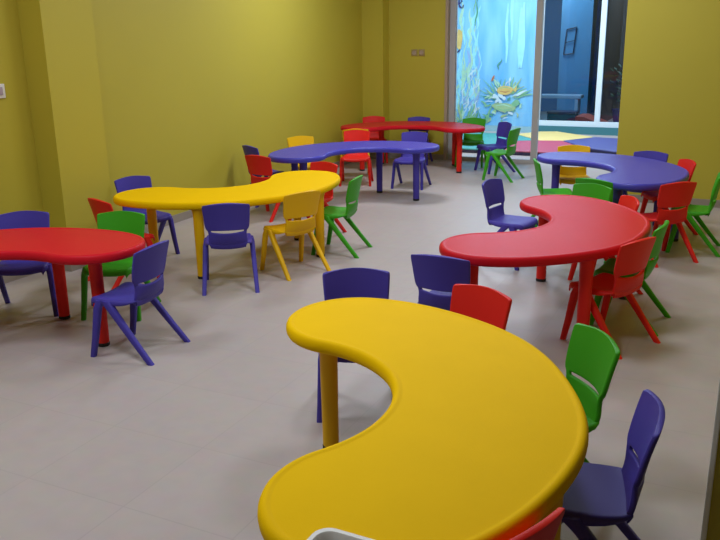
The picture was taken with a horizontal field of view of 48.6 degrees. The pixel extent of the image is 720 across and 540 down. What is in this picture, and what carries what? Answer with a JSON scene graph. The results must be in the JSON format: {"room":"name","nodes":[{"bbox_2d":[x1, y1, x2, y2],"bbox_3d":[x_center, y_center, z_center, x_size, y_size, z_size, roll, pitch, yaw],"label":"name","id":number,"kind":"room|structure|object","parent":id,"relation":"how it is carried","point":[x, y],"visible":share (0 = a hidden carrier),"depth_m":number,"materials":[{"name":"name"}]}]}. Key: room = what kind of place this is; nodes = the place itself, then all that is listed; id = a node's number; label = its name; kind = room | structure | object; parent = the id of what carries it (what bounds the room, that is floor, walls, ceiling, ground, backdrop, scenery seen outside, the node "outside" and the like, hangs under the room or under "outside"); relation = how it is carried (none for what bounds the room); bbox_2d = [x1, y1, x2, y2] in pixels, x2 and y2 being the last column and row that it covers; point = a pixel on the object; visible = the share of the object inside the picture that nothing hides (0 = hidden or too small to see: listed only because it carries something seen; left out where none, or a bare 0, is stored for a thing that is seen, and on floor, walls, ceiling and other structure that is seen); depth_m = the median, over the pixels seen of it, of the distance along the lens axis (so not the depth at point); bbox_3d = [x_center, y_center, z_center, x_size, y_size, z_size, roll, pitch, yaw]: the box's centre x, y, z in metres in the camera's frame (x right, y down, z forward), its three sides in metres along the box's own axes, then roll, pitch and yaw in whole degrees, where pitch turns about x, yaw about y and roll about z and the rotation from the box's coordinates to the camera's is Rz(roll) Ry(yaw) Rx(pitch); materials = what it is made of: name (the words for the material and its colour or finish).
{"room":"children's room","nodes":[
{"label":"children's room","id":0,"kind":"room"},
{"bbox_2d":[0,0,42,260],"bbox_3d":[-3.752,-0.726,2.804,0.520,3.000,5.940,7,18,25],"label":"wall","id":1,"kind":"structure","parent":0,"point":[20,190],"depth_m":5.26,"materials":[{"name":"yellow paint"}]},
{"bbox_2d":[0,84,5,97],"bbox_3d":[-2.316,-1.153,5.117,0.018,0.090,0.090,7,18,25],"label":"light switch","id":2,"kind":"object","parent":1,"relation":"attached to","point":[2,88],"visible":1,"depth_m":5.13,"materials":[{"name":"white plastic"}]},
{"bbox_2d":[3,265,84,283],"bbox_3d":[-3.302,0.661,3.256,0.212,0.070,6.400,7,18,25],"label":"baseboard","id":3,"kind":"structure","parent":1,"relation":"attached to","point":[7,279],"depth_m":5.47,"materials":[{"name":"grey tile"}]},
{"bbox_2d":[17,0,112,228],"bbox_3d":[-2.267,-1.536,5.523,0.720,3.000,0.460,7,18,25],"label":"pillar","id":4,"kind":"structure","parent":0,"point":[58,36],"depth_m":5.42,"materials":[{"name":"yellow paint"}]},
{"bbox_2d":[91,0,362,215],"bbox_3d":[-1.099,-2.311,8.133,0.450,3.000,5.460,7,18,25],"label":"wall","id":5,"kind":"structure","parent":0,"point":[185,84],"depth_m":7.46,"materials":[{"name":"yellow paint"}]},
{"bbox_2d":[144,161,350,232],"bbox_3d":[-1.004,-0.864,8.400,0.012,0.070,5.264,6,18,23],"label":"baseboard","id":6,"kind":"structure","parent":5,"relation":"attached to","point":[188,214],"depth_m":7.10,"materials":[{"name":"grey tile"}]},
{"bbox_2d":[0,111,719,539],"bbox_3d":[1.670,-0.676,7.881,9.000,0.080,19.800,7,18,25],"label":"floor","id":7,"kind":"structure","parent":0,"point":[109,445],"depth_m":3.79,"materials":[{"name":"tile"}]},
{"bbox_2d":[0,211,58,316],"bbox_3d":[-1.980,-0.046,4.720,0.359,0.575,0.375,-4,17,-12],"label":"chair","id":8,"kind":"object","parent":7,"relation":"on","point":[18,219],"visible":0.41,"depth_m":4.71,"materials":[{"name":"purple plastic"}]},
{"bbox_2d":[0,227,145,346],"bbox_3d":[-2.013,0.149,4.131,1.742,0.529,0.894,-9,18,-26],"label":"table","id":9,"kind":"object","parent":7,"relation":"on","point":[58,246],"visible":0.96,"depth_m":4.16,"materials":[{"name":"red plastic"}]},
{"bbox_2d":[81,211,160,320],"bbox_3d":[-1.420,-0.040,4.671,0.359,0.575,0.375,1,16,5],"label":"chair","id":10,"kind":"object","parent":7,"relation":"on","point":[124,221],"visible":0.48,"depth_m":4.70,"materials":[{"name":"green plastic"}]},
{"bbox_2d":[87,198,159,289],"bbox_3d":[-1.591,-0.215,5.284,0.359,0.575,0.375,15,22,43],"label":"chair","id":11,"kind":"object","parent":7,"relation":"on","point":[98,206],"visible":0.22,"depth_m":5.14,"materials":[{"name":"red plastic"}]},
{"bbox_2d":[91,240,190,365],"bbox_3d":[-1.141,0.130,4.069,0.375,0.575,0.359,5,17,20],"label":"chair","id":12,"kind":"object","parent":7,"relation":"on","point":[148,263],"visible":1,"depth_m":3.98,"materials":[{"name":"purple plastic"}]},
{"bbox_2d":[114,176,179,253],"bbox_3d":[-1.613,-0.406,5.942,0.359,0.575,0.375,-15,21,-40],"label":"chair","id":13,"kind":"object","parent":7,"relation":"on","point":[130,182],"visible":0.29,"depth_m":5.96,"materials":[{"name":"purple plastic"}]},
{"bbox_2d":[113,170,339,278],"bbox_3d":[-0.826,-0.341,5.760,1.742,0.529,0.894,-11,19,-32],"label":"table","id":14,"kind":"object","parent":7,"relation":"on","point":[273,190],"visible":0.94,"depth_m":5.52,"materials":[{"name":"yellow plastic"}]},
{"bbox_2d":[202,203,259,295],"bbox_3d":[-0.843,-0.179,5.118,0.359,0.575,0.375,-3,16,-8],"label":"chair","id":15,"kind":"object","parent":7,"relation":"on","point":[222,216],"visible":1,"depth_m":4.99,"materials":[{"name":"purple plastic"}]},
{"bbox_2d":[245,155,279,221],"bbox_3d":[-0.829,-0.770,7.160,0.359,0.575,0.375,10,19,33],"label":"chair","id":16,"kind":"object","parent":7,"relation":"on","point":[256,164],"visible":0.51,"depth_m":7.01,"materials":[{"name":"red plastic"}]},
{"bbox_2d":[242,145,283,207],"bbox_3d":[-0.958,-0.950,7.788,0.375,0.575,0.359,-12,20,-35],"label":"chair","id":17,"kind":"object","parent":7,"relation":"on","point":[248,150],"visible":0.21,"depth_m":7.65,"materials":[{"name":"purple plastic"}]},
{"bbox_2d":[260,190,330,280],"bbox_3d":[-0.451,-0.279,5.444,0.359,0.575,0.375,-13,20,-36],"label":"chair","id":18,"kind":"object","parent":7,"relation":"on","point":[304,203],"visible":0.99,"depth_m":5.35,"materials":[{"name":"yellow plastic"}]},
{"bbox_2d":[287,136,313,169],"bbox_3d":[-0.570,-1.100,8.284,0.359,0.575,0.375,-8,18,-23],"label":"chair","id":19,"kind":"object","parent":7,"relation":"on","point":[294,141],"visible":0.22,"depth_m":8.32,"materials":[{"name":"yellow plastic"}]},
{"bbox_2d":[288,161,346,232],"bbox_3d":[-0.365,-0.586,6.499,0.359,0.575,0.375,12,21,37],"label":"chair","id":20,"kind":"object","parent":7,"relation":"on","point":[322,165],"visible":0.3,"depth_m":6.51,"materials":[{"name":"red plastic"}]},
{"bbox_2d":[311,175,371,257],"bbox_3d":[-0.138,-0.427,5.939,0.375,0.575,0.359,4,17,17],"label":"chair","id":21,"kind":"object","parent":7,"relation":"on","point":[330,212],"visible":0.91,"depth_m":5.83,"materials":[{"name":"green plastic"}]},
{"bbox_2d":[317,268,389,422],"bbox_3d":[-0.011,0.301,3.418,0.359,0.575,0.375,-1,16,-1],"label":"chair","id":22,"kind":"object","parent":7,"relation":"on","point":[346,282],"visible":0.23,"depth_m":3.47,"materials":[{"name":"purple plastic"}]},
{"bbox_2d":[268,141,439,200],"bbox_3d":[-0.107,-0.942,7.798,1.742,0.529,0.894,-8,18,-24],"label":"table","id":23,"kind":"object","parent":7,"relation":"on","point":[303,154],"visible":0.89,"depth_m":7.69,"materials":[{"name":"blue plastic"}]},
{"bbox_2d":[340,129,369,171],"bbox_3d":[-0.055,-1.355,9.138,0.359,0.575,0.375,-2,16,-3],"label":"chair","id":24,"kind":"object","parent":7,"relation":"on","point":[342,155],"visible":0.09,"depth_m":8.95,"materials":[{"name":"yellow plastic"}]},
{"bbox_2d":[339,130,373,186],"bbox_3d":[-0.042,-1.243,8.749,0.359,0.575,0.375,1,16,5],"label":"chair","id":25,"kind":"object","parent":7,"relation":"on","point":[351,135],"visible":0.73,"depth_m":8.78,"materials":[{"name":"red plastic"}]},
{"bbox_2d":[362,116,387,162],"bbox_3d":[0.182,-1.703,10.326,0.359,0.575,0.375,-1,16,0],"label":"chair","id":26,"kind":"object","parent":7,"relation":"on","point":[374,136],"visible":0.37,"depth_m":10.37,"materials":[{"name":"red plastic"}]},
{"bbox_2d":[391,131,431,189],"bbox_3d":[0.550,-1.185,8.519,0.359,0.575,0.375,5,17,19],"label":"chair","id":27,"kind":"object","parent":7,"relation":"on","point":[415,136],"visible":0.65,"depth_m":8.53,"materials":[{"name":"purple plastic"}]},
{"bbox_2d":[340,121,484,172],"bbox_3d":[0.663,-1.522,9.759,1.742,0.529,0.894,3,17,13],"label":"table","id":28,"kind":"object","parent":7,"relation":"on","point":[457,129],"visible":0.91,"depth_m":9.58,"materials":[{"name":"red plastic"}]},
{"bbox_2d":[400,116,432,164],"bbox_3d":[0.726,-1.661,10.152,0.359,0.575,0.375,4,17,15],"label":"chair","id":29,"kind":"object","parent":7,"relation":"on","point":[418,118],"visible":0.2,"depth_m":10.20,"materials":[{"name":"purple plastic"}]},
{"bbox_2d":[257,297,588,539],"bbox_3d":[0.196,0.594,2.478,0.894,0.529,1.742,-1,16,-2],"label":"table","id":30,"kind":"object","parent":7,"relation":"on","point":[481,435],"visible":1,"depth_m":2.08,"materials":[{"name":"yellow plastic"}]},
{"bbox_2d":[307,528,373,539],"bbox_3d":[0.016,0.592,1.495,0.340,0.028,0.240,7,18,26],"label":"serving tray","id":31,"kind":"object","parent":30,"relation":"on","point":[325,533],"visible":1,"depth_m":1.63,"materials":[{"name":"white plastic"}]},
{"bbox_2d":[411,254,470,310],"bbox_3d":[0.427,0.169,3.853,0.359,0.575,0.375,7,18,26],"label":"chair","id":32,"kind":"object","parent":7,"relation":"on","point":[439,274],"visible":0.56,"depth_m":3.70,"materials":[{"name":"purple plastic"}]},
{"bbox_2d":[454,118,485,167],"bbox_3d":[1.389,-1.598,9.901,0.359,0.575,0.375,4,17,18],"label":"chair","id":33,"kind":"object","parent":7,"relation":"on","point":[469,139],"visible":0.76,"depth_m":9.92,"materials":[{"name":"green plastic"}]},
{"bbox_2d":[450,284,511,329],"bbox_3d":[0.401,0.367,3.168,0.375,0.575,0.359,-15,22,-41],"label":"chair","id":34,"kind":"object","parent":7,"relation":"on","point":[488,305],"visible":0.21,"depth_m":3.19,"materials":[{"name":"red plastic"}]},
{"bbox_2d":[474,122,515,173],"bbox_3d":[1.604,-1.466,9.432,0.375,0.575,0.359,-7,17,-19],"label":"chair","id":35,"kind":"object","parent":7,"relation":"on","point":[503,128],"visible":0.92,"depth_m":9.41,"materials":[{"name":"purple plastic"}]},
{"bbox_2d":[462,133,530,152],"bbox_3d":[1.735,-1.944,12.003,1.760,0.060,1.980,7,18,25],"label":"play mat","id":36,"kind":"object","parent":7,"relation":"on","point":[489,138],"visible":0.19,"depth_m":11.87,"materials":[{"name":"blue plastic"}]},
{"bbox_2d":[482,128,524,182],"bbox_3d":[1.610,-1.310,8.893,0.375,0.575,0.359,9,19,32],"label":"chair","id":37,"kind":"object","parent":7,"relation":"on","point":[513,135],"visible":1,"depth_m":8.81,"materials":[{"name":"green plastic"}]},
{"bbox_2d":[482,179,537,270],"bbox_3d":[1.026,-0.345,5.596,0.375,0.575,0.359,11,20,35],"label":"chair","id":38,"kind":"object","parent":7,"relation":"on","point":[493,189],"visible":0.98,"depth_m":5.58,"materials":[{"name":"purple plastic"}]},
{"bbox_2d":[510,507,564,539],"bbox_3d":[0.253,0.769,1.789,0.359,0.575,0.375,-14,20,-37],"label":"chair","id":39,"kind":"object","parent":7,"relation":"on","point":[546,529],"visible":1,"depth_m":1.64,"materials":[{"name":"red plastic"}]},
{"bbox_2d":[505,140,571,155],"bbox_3d":[2.573,-1.735,11.237,0.940,0.060,1.320,7,18,25],"label":"play mat","id":40,"kind":"object","parent":7,"relation":"on","point":[523,148],"visible":0.48,"depth_m":11.13,"materials":[{"name":"pink plastic"}]},
{"bbox_2d":[439,195,650,324],"bbox_3d":[1.131,-0.006,4.503,0.894,0.529,1.742,8,19,29],"label":"table","id":41,"kind":"object","parent":7,"relation":"on","point":[584,230],"visible":0.83,"depth_m":4.12,"materials":[{"name":"red plastic"}]},
{"bbox_2d":[530,158,571,226],"bbox_3d":[1.570,-0.634,6.562,0.375,0.575,0.359,1,16,7],"label":"chair","id":42,"kind":"object","parent":7,"relation":"on","point":[553,191],"visible":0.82,"depth_m":6.48,"materials":[{"name":"green plastic"}]},
{"bbox_2d":[519,131,590,140],"bbox_3d":[2.938,-2.061,12.344,0.939,0.060,1.133,-8,18,-23],"label":"play mat","id":43,"kind":"object","parent":7,"relation":"on","point":[542,135],"visible":0.69,"depth_m":12.28,"materials":[{"name":"yellow plastic"}]},
{"bbox_2d":[541,94,583,114],"bbox_3d":[3.607,-3.039,14.893,1.050,0.500,0.320,7,18,25],"label":"table","id":44,"kind":"object","parent":7,"relation":"on","point":[577,97],"visible":0.35,"depth_m":14.63,"materials":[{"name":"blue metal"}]},
{"bbox_2d":[547,110,578,120],"bbox_3d":[3.554,-2.662,13.989,0.500,0.280,0.320,7,18,25],"label":"storage box","id":45,"kind":"object","parent":7,"relation":"on","point":[563,115],"visible":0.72,"depth_m":13.85,"materials":[{"name":"blue plastic"}]},
{"bbox_2d":[557,145,589,184],"bbox_3d":[1.942,-0.842,7.260,0.359,0.575,0.375,2,16,10],"label":"chair","id":46,"kind":"object","parent":7,"relation":"on","point":[568,175],"visible":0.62,"depth_m":7.31,"materials":[{"name":"yellow plastic"}]},
{"bbox_2d":[564,137,617,153],"bbox_3d":[3.703,-1.743,11.205,1.799,0.060,1.442,10,19,33],"label":"play mat","id":47,"kind":"object","parent":7,"relation":"on","point":[596,144],"visible":0.43,"depth_m":11.34,"materials":[{"name":"blue plastic"}]},
{"bbox_2d":[572,183,611,201],"bbox_3d":[1.481,-0.284,5.360,0.375,0.575,0.359,-15,21,-40],"label":"chair","id":48,"kind":"object","parent":7,"relation":"on","point":[592,190],"visible":0.11,"depth_m":5.38,"materials":[{"name":"green plastic"}]},
{"bbox_2d":[575,113,608,121],"bbox_3d":[4.077,-2.570,13.753,0.600,0.220,0.600,7,18,25],"label":"ramp","id":49,"kind":"object","parent":7,"relation":"on","point":[582,117],"visible":0.29,"depth_m":13.62,"materials":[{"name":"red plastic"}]},
{"bbox_2d":[565,323,619,462],"bbox_3d":[0.680,0.492,2.724,0.375,0.575,0.359,-4,17,-12],"label":"chair","id":50,"kind":"object","parent":7,"relation":"on","point":[593,355],"visible":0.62,"depth_m":2.70,"materials":[{"name":"green plastic"}]},
{"bbox_2d":[575,178,612,262],"bbox_3d":[1.729,-0.398,5.739,0.375,0.575,0.359,-16,22,-41],"label":"chair","id":51,"kind":"object","parent":7,"relation":"on","point":[577,180],"visible":0.12,"depth_m":5.54,"materials":[{"name":"green plastic"}]},
{"bbox_2d":[532,389,664,539],"bbox_3d":[0.670,0.630,2.247,0.375,0.575,0.359,3,17,14],"label":"chair","id":52,"kind":"object","parent":7,"relation":"on","point":[599,495],"visible":0.81,"depth_m":2.20,"materials":[{"name":"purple plastic"}]},
{"bbox_2d":[568,195,642,294],"bbox_3d":[1.548,-0.176,4.985,0.375,0.575,0.359,-1,16,-2],"label":"chair","id":53,"kind":"object","parent":7,"relation":"on","point":[631,202],"visible":0.2,"depth_m":4.97,"materials":[{"name":"red plastic"}]},
{"bbox_2d":[560,237,660,359],"bbox_3d":[1.299,0.089,4.081,0.359,0.575,0.375,-13,20,-36],"label":"chair","id":54,"kind":"object","parent":7,"relation":"on","point":[632,257],"visible":0.94,"depth_m":4.00,"materials":[{"name":"red plastic"}]},
{"bbox_2d":[537,152,688,241],"bbox_3d":[2.093,-0.599,6.497,0.894,0.529,1.742,-3,16,-8],"label":"table","id":55,"kind":"object","parent":7,"relation":"on","point":[630,173],"visible":0.78,"depth_m":6.30,"materials":[{"name":"blue plastic"}]},
{"bbox_2d":[610,63,622,121],"bbox_3d":[4.631,-3.113,14.078,0.568,1.065,0.568,7,18,25],"label":"potted plant","id":56,"kind":"object","parent":7,"relation":"on","point":[615,112],"visible":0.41,"depth_m":14.10,"materials":[{"name":"green plant"}]},
{"bbox_2d":[589,220,670,336],"bbox_3d":[1.501,0.003,4.368,0.375,0.575,0.359,9,19,30],"label":"chair","id":57,"kind":"object","parent":7,"relation":"on","point":[608,266],"visible":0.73,"depth_m":4.31,"materials":[{"name":"green plastic"}]},
{"bbox_2d":[622,151,667,225],"bbox_3d":[2.430,-0.722,6.823,0.359,0.575,0.375,11,20,35],"label":"chair","id":58,"kind":"object","parent":7,"relation":"on","point":[660,156],"visible":0.16,"depth_m":6.83,"materials":[{"name":"purple plastic"}]},
{"bbox_2d":[640,159,697,234],"bbox_3d":[2.494,-0.607,6.420,0.375,0.575,0.359,-2,16,-2],"label":"chair","id":59,"kind":"object","parent":7,"relation":"on","point":[689,165],"visible":0.23,"depth_m":6.36,"materials":[{"name":"red plastic"}]},
{"bbox_2d":[641,181,698,267],"bbox_3d":[2.133,-0.363,5.597,0.359,0.575,0.375,-6,17,-17],"label":"chair","id":60,"kind":"object","parent":7,"relation":"on","point":[677,194],"visible":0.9,"depth_m":5.47,"materials":[{"name":"red plastic"}]},
{"bbox_2d":[665,172,719,256],"bbox_3d":[2.472,-0.437,5.836,0.375,0.575,0.359,6,18,23],"label":"chair","id":61,"kind":"object","parent":7,"relation":"on","point":[696,211],"visible":0.78,"depth_m":5.75,"materials":[{"name":"green plastic"}]},
{"bbox_2d":[361,0,389,153],"bbox_3d":[0.180,-2.969,10.340,0.343,3.000,0.200,7,18,25],"label":"wall","id":62,"kind":"structure","parent":0,"point":[374,13],"depth_m":10.31,"materials":[{"name":"yellow paint"}]},
{"bbox_2d":[389,0,445,154],"bbox_3d":[0.511,-2.982,10.366,1.315,3.000,0.140,7,18,25],"label":"wall","id":63,"kind":"structure","parent":0,"point":[416,83],"depth_m":10.27,"materials":[{"name":"yellow paint"}]},
{"bbox_2d":[369,153,442,159],"bbox_3d":[0.573,-1.516,10.567,1.055,0.070,0.212,7,18,25],"label":"baseboard","id":64,"kind":"structure","parent":63,"relation":"attached to","point":[395,155],"depth_m":10.63,"materials":[{"name":"grey tile"}]},
{"bbox_2d":[411,49,417,55],"bbox_3d":[0.697,-2.801,10.235,0.084,0.084,0.017,7,18,25],"label":"wall socket","id":65,"kind":"object","parent":63,"relation":"attached to","point":[414,52],"visible":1,"depth_m":10.23,"materials":[{"name":"beige plastic"}]},
{"bbox_2d":[418,49,424,55],"bbox_3d":[0.787,-2.790,10.192,0.084,0.084,0.017,7,18,25],"label":"wall socket","id":66,"kind":"object","parent":63,"relation":"attached to","point":[421,51],"visible":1,"depth_m":10.19,"materials":[{"name":"beige plastic"}]},
{"bbox_2d":[443,0,450,159],"bbox_3d":[1.115,-2.906,10.072,0.037,3.000,0.140,7,18,25],"label":"trim","id":67,"kind":"structure","parent":63,"relation":"attached to","point":[447,16],"depth_m":10.13,"materials":[{"name":"beige paint"}]},
{"bbox_2d":[448,0,544,163],"bbox_3d":[1.673,-2.851,9.853,1.163,3.000,0.070,7,18,25],"label":"window","id":68,"kind":"structure","parent":63,"relation":"in","point":[454,3],"depth_m":9.96,"materials":[{"name":"grey metal"}]},
{"bbox_2d":[541,0,600,112],"bbox_3d":[5.875,-4.644,15.820,9.000,3.000,0.202,7,18,25],"label":"wall","id":69,"kind":"structure","parent":0,"point":[553,13],"depth_m":16.61,"materials":[{"name":"blue paint"}]},
{"bbox_2d":[557,0,597,113],"bbox_3d":[4.166,-4.448,15.235,0.580,3.000,0.400,7,18,25],"label":"wall pillar","id":70,"kind":"structure","parent":0,"point":[575,76],"depth_m":15.14,"materials":[{"name":"blue paint"}]},
{"bbox_2d":[563,26,576,54],"bbox_3d":[3.981,-4.355,15.102,0.241,0.520,0.024,7,18,25],"label":"wall frame","id":71,"kind":"object","parent":70,"relation":"attached to","point":[574,40],"visible":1,"depth_m":15.09,"materials":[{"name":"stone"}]},
{"bbox_2d":[538,125,617,135],"bbox_3d":[4.756,-2.162,12.487,4.060,0.120,0.200,7,18,25],"label":"sill","id":72,"kind":"structure","parent":0,"point":[566,129],"depth_m":12.91,"materials":[{"name":"teal paint"}]},
{"bbox_2d":[539,0,618,127],"bbox_3d":[4.269,-3.454,12.302,3.060,2.480,0.071,7,18,25],"label":"window","id":73,"kind":"structure","parent":72,"relation":"attached to","point":[604,12],"depth_m":12.72,"materials":[{"name":"white metal"}]},
{"bbox_2d":[593,0,627,120],"bbox_3d":[4.760,-4.377,14.957,0.140,3.000,2.400,7,18,25],"label":"wall","id":74,"kind":"structure","parent":0,"point":[617,9],"depth_m":14.71,"materials":[{"name":"brown paint"}]},
{"bbox_2d":[616,0,719,199],"bbox_3d":[3.260,-2.061,7.042,1.730,3.000,0.250,7,18,25],"label":"wall","id":75,"kind":"structure","parent":0,"point":[670,100],"depth_m":7.23,"materials":[{"name":"yellow paint"}]},
{"bbox_2d":[628,194,719,207],"bbox_3d":[3.152,-0.629,7.371,1.592,0.070,0.013,7,18,25],"label":"baseboard","id":76,"kind":"structure","parent":75,"relation":"attached to","point":[694,201],"depth_m":7.37,"materials":[{"name":"grey tile"}]},
{"bbox_2d":[706,431,719,539],"bbox_3d":[1.344,-0.569,1.992,0.588,3.000,0.300,7,18,25],"label":"wall","id":77,"kind":"structure","parent":0,"point":[713,531],"depth_m":2.34,"materials":[{"name":"yellow paint"}]},
{"bbox_2d":[700,379,719,539],"bbox_3d":[1.012,-0.566,2.001,0.016,3.000,0.036,7,18,25],"label":"trim","id":78,"kind":"structure","parent":77,"relation":"attached to","point":[716,429],"depth_m":2.31,"materials":[{"name":"white plastic"}]},
{"bbox_3d":[1.855,-3.893,13.438,2.340,3.000,0.200,7,18,25],"label":"wall","id":79,"kind":"structure","parent":0,"visible":0},
{"bbox_2d":[456,0,536,126],"bbox_3d":[1.900,-3.755,13.321,2.110,2.601,0.034,7,18,25],"label":"mural","id":80,"kind":"object","parent":79,"relation":"attached to","point":[496,38],"visible":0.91,"depth_m":13.23,"materials":[{"name":"paint"}]},
{"bbox_2d":[485,125,530,132],"bbox_3d":[1.920,-2.461,13.707,2.140,0.099,0.018,7,18,25],"label":"baseboard","id":81,"kind":"structure","parent":79,"relation":"attached to","point":[524,129],"depth_m":13.38,"materials":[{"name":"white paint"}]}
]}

